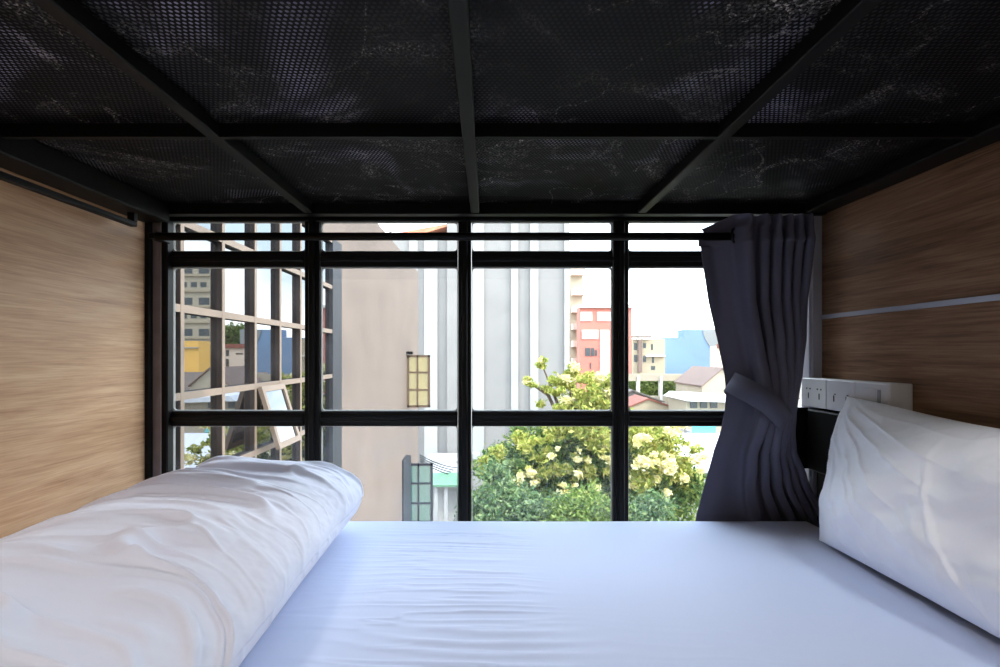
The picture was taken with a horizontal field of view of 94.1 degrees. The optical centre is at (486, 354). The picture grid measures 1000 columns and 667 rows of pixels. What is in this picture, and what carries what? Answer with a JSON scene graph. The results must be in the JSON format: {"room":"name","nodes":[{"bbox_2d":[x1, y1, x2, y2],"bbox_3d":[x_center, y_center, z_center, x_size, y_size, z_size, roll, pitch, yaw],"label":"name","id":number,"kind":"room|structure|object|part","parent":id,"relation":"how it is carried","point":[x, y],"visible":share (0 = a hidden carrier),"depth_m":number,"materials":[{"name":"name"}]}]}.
{"room":"dormitory","nodes":[
{"label":"dormitory","id":0,"kind":"room"},
{"bbox_2d":[0,168,144,538],"bbox_3d":[-1.040,-0.355,0.840,0.040,2.610,1.120,0,0,0],"label":"wall","id":1,"kind":"structure","parent":0,"point":[72,279],"depth_m":1.12,"materials":[{"name":"brown wood"}]},
{"bbox_2d":[822,141,999,428],"bbox_3d":[1.032,-0.355,0.840,0.055,2.610,1.120,0,0,0],"label":"wall","id":2,"kind":"structure","parent":0,"point":[932,235],"depth_m":1.06,"materials":[{"name":"brown wood"}]},
{"bbox_2d":[0,0,999,226],"bbox_3d":[-0.006,-0.425,0.860,2.018,0.142,1.080,0,0,0],"label":"bunk","id":3,"kind":"object","parent":2,"relation":"attached to","point":[21,153],"visible":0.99,"depth_m":0.81,"materials":[{"name":"black paint"}]},
{"bbox_3d":[-0.975,-0.373,0.807,0.020,0.038,0.955,0,0,0],"label":"hanging rail","id":4,"kind":"part","parent":3,"relation":"part of","materials":[{"name":"black metal"}]},
{"bbox_3d":[-0.975,-0.418,0.860,0.080,0.056,1.020,0,0,0],"label":"rail","id":5,"kind":"part","parent":3,"relation":"part of","materials":[{"name":"black metal"}]},
{"bbox_3d":[-0.004,-0.446,1.385,2.015,0.060,0.030,0,0,0],"label":"rail","id":6,"kind":"part","parent":3,"relation":"part of","materials":[{"name":"black metal"}]},
{"bbox_2d":[0,2,999,200],"bbox_3d":[0.000,-0.515,0.865,1.970,0.130,0.990,0,0,0],"label":"mattress","id":7,"kind":"object","parent":3,"relation":"on","point":[274,11],"visible":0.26,"depth_m":0.76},
{"bbox_3d":[0.969,-0.432,0.860,0.068,0.028,1.020,0,0,0],"label":"rail","id":8,"kind":"part","parent":3,"relation":"part of","materials":[{"name":"black metal"}]},
{"bbox_2d":[803,378,912,410],"bbox_3d":[0.973,0.110,1.246,0.064,0.084,0.301,0,0,0],"label":"power outlet","id":9,"kind":"object","parent":2,"relation":"attached to","point":[824,393],"visible":0.73,"depth_m":1.21,"materials":[{"name":"white plastic"}]},
{"bbox_3d":[0.947,0.110,1.345,0.004,0.082,0.098,0,0,0],"label":"plate","id":10,"kind":"part","parent":9,"relation":"part of","materials":[{"name":"white plastic"}]},
{"bbox_3d":[0.947,0.110,1.245,0.004,0.082,0.098,0,0,0],"label":"plate","id":11,"kind":"part","parent":9,"relation":"part of","materials":[{"name":"white plastic"}]},
{"bbox_2d":[859,388,876,401],"bbox_3d":[0.944,0.111,1.153,0.003,0.056,0.054,0,0,0],"label":"rocker switch","id":12,"kind":"object","parent":9,"relation":"attached to","point":[870,394],"depth_m":1.15,"materials":[{"name":"white plastic"}]},
{"bbox_3d":[0.947,0.110,1.145,0.004,0.082,0.097,0,0,0],"label":"plate","id":13,"kind":"part","parent":9,"relation":"part of","materials":[{"name":"white plastic"}]},
{"bbox_2d":[821,294,999,318],"bbox_3d":[1.001,-0.113,0.835,0.008,0.012,1.110,0,0,0],"label":"trim","id":14,"kind":"structure","parent":2,"relation":"attached to","point":[996,297],"depth_m":1.07,"materials":[{"name":"silver metal"}]},
{"bbox_3d":[0.000,0.975,-0.050,5.200,0.050,3.300,0,0,0],"label":"floor","id":15,"kind":"structure","parent":0,"visible":0},
{"bbox_2d":[796,407,839,527],"bbox_3d":[-0.004,0.553,0.865,2.013,0.794,1.050,0,0,0],"label":"bunk","id":16,"kind":"object","parent":15,"relation":"on","point":[814,427],"visible":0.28,"depth_m":1.34,"materials":[{"name":"black paint"}]},
{"bbox_2d":[239,521,999,666],"bbox_3d":[-0.037,0.550,0.859,1.935,0.165,0.978,0,0,0],"label":"mattress","id":17,"kind":"object","parent":16,"relation":"on","point":[382,593],"visible":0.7,"depth_m":0.88,"materials":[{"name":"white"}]},
{"bbox_2d":[0,455,363,666],"bbox_3d":[-0.660,0.363,0.818,0.704,0.220,1.035,0,0,0],"label":"duvet","id":18,"kind":"object","parent":17,"relation":"on","point":[186,567],"visible":1,"depth_m":0.67,"materials":[{"name":"white fabric"}]},
{"bbox_2d":[819,397,999,637],"bbox_3d":[0.843,0.286,0.868,0.200,0.355,0.700,0,0,0],"label":"pillow","id":19,"kind":"object","parent":17,"relation":"on","point":[913,497],"visible":1,"depth_m":0.84,"materials":[{"name":"white fabric"}]},
{"bbox_3d":[0.908,0.247,1.387,0.097,0.182,0.006,0,0,0],"label":"plate","id":20,"kind":"part","parent":16,"relation":"part of","materials":[{"name":"black paint"}]},
{"bbox_3d":[0.988,0.643,1.353,0.031,0.614,0.037,0,0,0],"label":"bed post","id":21,"kind":"part","parent":16,"relation":"part of","materials":[{"name":"black paint"}]},
{"bbox_3d":[0.000,-0.355,1.480,5.200,2.610,0.160,0,0,0],"label":"wall window","id":22,"kind":"structure","parent":0,"visible":0},
{"bbox_2d":[145,216,821,521],"bbox_3d":[0.000,0.215,1.414,2.052,1.370,0.064,0,0,0],"label":"window","id":23,"kind":"structure","parent":22,"relation":"attached to","point":[313,259],"depth_m":1.42,"materials":[{"name":"black paint"}]},
{"bbox_2d":[148,232,734,243],"bbox_3d":[-0.018,-0.343,1.366,1.906,0.023,0.070,0,0,0],"label":"curtain rod","id":24,"kind":"object","parent":23,"relation":"attached to","point":[163,237],"visible":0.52,"depth_m":1.34,"materials":[{"name":"black paint"}]},
{"bbox_2d":[696,213,818,527],"bbox_3d":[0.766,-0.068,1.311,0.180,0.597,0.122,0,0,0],"label":"curtain","id":25,"kind":"object","parent":24,"relation":"hanging from","point":[758,280],"visible":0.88,"depth_m":1.32,"materials":[{"name":"grey fabric"}]},
{"label":"outside","id":26,"kind":"structure","parent":0,"visible":0},
{"bbox_2d":[798,382,801,406],"bbox_3d":[70.000,10.700,210.850,380.000,0.400,418.300,0,0,0],"label":"ground","id":27,"kind":"structure","parent":26,"point":[800,399],"depth_m":109.72,"materials":[{"name":"white"}]},
{"bbox_2d":[176,223,432,520],"bbox_3d":[-2.840,4.285,6.190,3.520,12.430,9.220,0,0,0],"label":"building","id":28,"kind":"structure","parent":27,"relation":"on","point":[240,333],"depth_m":3.95,"materials":[{"name":"beige paint"}]},
{"bbox_3d":[-1.501,0.436,3.382,0.159,0.440,0.365,0,0,0],"label":"awning sash","id":29,"kind":"part","parent":28,"relation":"part of","materials":[{"name":"beige paint"}]},
{"bbox_3d":[-1.501,0.436,3.382,0.112,0.355,0.295,0,0,0],"label":"glass","id":30,"kind":"part","parent":28,"relation":"part of","materials":[{"name":"clear glass"}]},
{"bbox_3d":[-1.550,2.665,8.990,0.100,1.370,0.480,0,0,0],"label":"casement sash","id":31,"kind":"part","parent":28,"relation":"part of","materials":[{"name":"black paint"}]},
{"bbox_3d":[-1.370,0.525,9.320,0.460,1.050,0.040,0,0,0],"label":"casement sash","id":32,"kind":"part","parent":28,"relation":"part of","materials":[{"name":"brown"}]},
{"bbox_3d":[-1.370,0.525,9.320,0.370,0.960,0.008,0,0,0],"label":"glass","id":33,"kind":"part","parent":28,"relation":"part of","materials":[{"name":"yellow glass"}]},
{"bbox_3d":[-1.340,2.755,9.270,0.430,1.100,0.008,0,0,0],"label":"glass","id":34,"kind":"part","parent":28,"relation":"part of","materials":[{"name":"green glass"}]},
{"bbox_3d":[-1.340,2.755,9.270,0.520,1.190,0.040,0,0,0],"label":"casement sash","id":35,"kind":"part","parent":28,"relation":"part of","materials":[{"name":"glass"}]},
{"bbox_2d":[433,463,456,520],"bbox_3d":[-2.033,7.766,20.000,2.501,5.468,4.000,0,0,0],"label":"shed","id":36,"kind":"object","parent":27,"relation":"on","point":[444,485],"visible":0.27,"depth_m":18.90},
{"bbox_3d":[-1.996,7.806,18.225,0.140,5.388,0.150,0,0,0],"label":"post","id":37,"kind":"part","parent":36,"relation":"part of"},
{"bbox_3d":[-1.605,7.806,18.225,0.140,5.388,0.150,0,0,0],"label":"post","id":38,"kind":"part","parent":36,"relation":"part of","materials":[{"name":"white"}]},
{"bbox_2d":[389,223,568,516],"bbox_3d":[-1.392,-1.388,33.250,13.364,23.776,11.500,0,0,0],"label":"building","id":39,"kind":"structure","parent":27,"relation":"on","point":[521,316],"depth_m":30.00,"materials":[{"name":"grey paint"}]},
{"bbox_3d":[-5.796,-8.032,30.600,4.555,1.025,0.052,0,0,0],"label":"roof railing","id":40,"kind":"part","parent":39,"relation":"part of","materials":[{"name":"metal"}]},
{"bbox_2d":[473,452,479,459],"bbox_3d":[-0.710,6.419,29.580,0.516,0.387,0.460,0,0,0],"label":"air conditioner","id":41,"kind":"object","parent":39,"relation":"attached to","point":[475,454],"visible":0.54,"depth_m":29.35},
{"bbox_2d":[442,456,678,521],"bbox_3d":[2.336,7.043,15.688,7.915,6.936,3.420,0,0,11],"label":"bush","id":42,"kind":"object","parent":27,"relation":"on","point":[495,503],"visible":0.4,"depth_m":15.43,"materials":[{"name":"green plant"}]},
{"bbox_2d":[569,269,585,401],"bbox_3d":[11.356,-0.650,59.900,1.903,22.300,4.200,0,0,0],"label":"balcony building","id":43,"kind":"structure","parent":27,"relation":"on","point":[576,291],"depth_m":59.00,"materials":[{"name":"beige concrete"}]},
{"bbox_2d":[471,356,708,520],"bbox_3d":[4.683,6.126,19.402,11.311,12.217,4.863,0,0,0],"label":"flowering tree","id":44,"kind":"object","parent":27,"relation":"on","point":[561,456],"visible":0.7,"depth_m":18.43,"materials":[{"name":"green plant"}]},
{"bbox_2d":[577,305,634,409],"bbox_3d":[14.075,2.293,55.800,6.624,16.414,2.400,0,0,0],"label":"building","id":45,"kind":"structure","parent":27,"relation":"on","point":[593,321],"depth_m":55.00,"materials":[{"name":"red"}]},
{"bbox_2d":[629,389,664,402],"bbox_3d":[12.767,6.711,40.500,4.502,7.578,2.340,0,0,0],"label":"shed","id":46,"kind":"object","parent":27,"relation":"on","point":[631,392],"visible":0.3,"depth_m":39.50,"materials":[{"name":"grey metal"}]},
{"bbox_2d":[632,336,664,373],"bbox_3d":[45.011,2.594,130.900,9.505,15.812,4.200,0,0,0],"label":"apartment","id":47,"kind":"structure","parent":27,"relation":"on","point":[648,355],"depth_m":130.01,"materials":[{"name":"beige"}]},
{"bbox_2d":[629,394,667,433],"bbox_3d":[12.278,6.864,36.500,3.191,7.271,3.301,0,0,0],"label":"house","id":48,"kind":"structure","parent":27,"relation":"on","point":[637,402],"depth_m":35.00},
{"bbox_2d":[629,374,681,403],"bbox_3d":[15.174,6.108,42.125,6.323,8.784,0.450,0,0,0],"label":"building","id":49,"kind":"structure","parent":27,"relation":"on","point":[660,378],"depth_m":42.00,"materials":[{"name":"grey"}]},
{"bbox_3d":[13.684,6.198,42.125,0.217,8.603,0.450,0,0,0],"label":"post","id":50,"kind":"part","parent":49,"relation":"part of","materials":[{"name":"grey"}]},
{"bbox_3d":[15.716,6.198,42.125,0.217,8.603,0.450,0,0,0],"label":"post","id":51,"kind":"part","parent":49,"relation":"part of","materials":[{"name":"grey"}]},
{"bbox_2d":[659,330,717,373],"bbox_3d":[66.936,1.137,152.400,19.032,18.726,5.200,0,0,0],"label":"building","id":52,"kind":"structure","parent":27,"relation":"on","point":[691,348],"depth_m":150.01,"materials":[{"name":"blue"}]},
{"bbox_2d":[663,391,725,432],"bbox_3d":[15.233,6.583,32.350,4.333,7.833,4.300,0,0,0],"label":"shop","id":53,"kind":"structure","parent":27,"relation":"on","point":[677,400],"depth_m":31.00,"materials":[{"name":"grey"}]},
{"bbox_2d":[674,433,719,519],"bbox_3d":[13.020,7.473,25.250,7.356,6.055,2.500,0,0,0],"label":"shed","id":54,"kind":"object","parent":27,"relation":"on","point":[709,440],"visible":0.02,"depth_m":25.74,"materials":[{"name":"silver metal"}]},
{"bbox_2d":[674,366,725,393],"bbox_3d":[18.194,5.730,38.500,3.283,9.540,5.310,0,0,0],"label":"gabled house","id":55,"kind":"structure","parent":27,"relation":"on","point":[702,379],"depth_m":37.00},
{"bbox_2d":[685,426,715,432],"bbox_3d":[13.559,7.508,29.000,2.430,5.984,2.000,0,0,0],"label":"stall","id":56,"kind":"object","parent":27,"relation":"on","point":[695,429],"visible":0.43,"depth_m":28.90,"materials":[{"name":"teal"}]},
{"bbox_2d":[710,344,722,366],"bbox_3d":[71.884,3.689,133.700,13.342,13.623,4.600,0,0,0],"label":"house","id":57,"kind":"structure","parent":27,"relation":"on","point":[715,358],"depth_m":132.71,"materials":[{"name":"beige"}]},
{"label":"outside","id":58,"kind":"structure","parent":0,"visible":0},
{"bbox_2d":[629,381,675,395],"bbox_3d":[15.311,3.062,43.400,6.758,2.429,1.616,0,0,0],"label":"hedge","id":59,"kind":"object","parent":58,"point":[650,388],"visible":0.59,"depth_m":43.18,"materials":[{"name":"green plant"}]},
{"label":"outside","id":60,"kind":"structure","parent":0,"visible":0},
{"bbox_2d":[420,455,473,475],"bbox_3d":[-1.561,4.923,20.498,0.042,2.575,7.234,0,0,14],"label":"overhead wires","id":61,"kind":"object","parent":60,"point":[420,455],"visible":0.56,"depth_m":18.73,"materials":[{"name":"black metal"}]}
]}

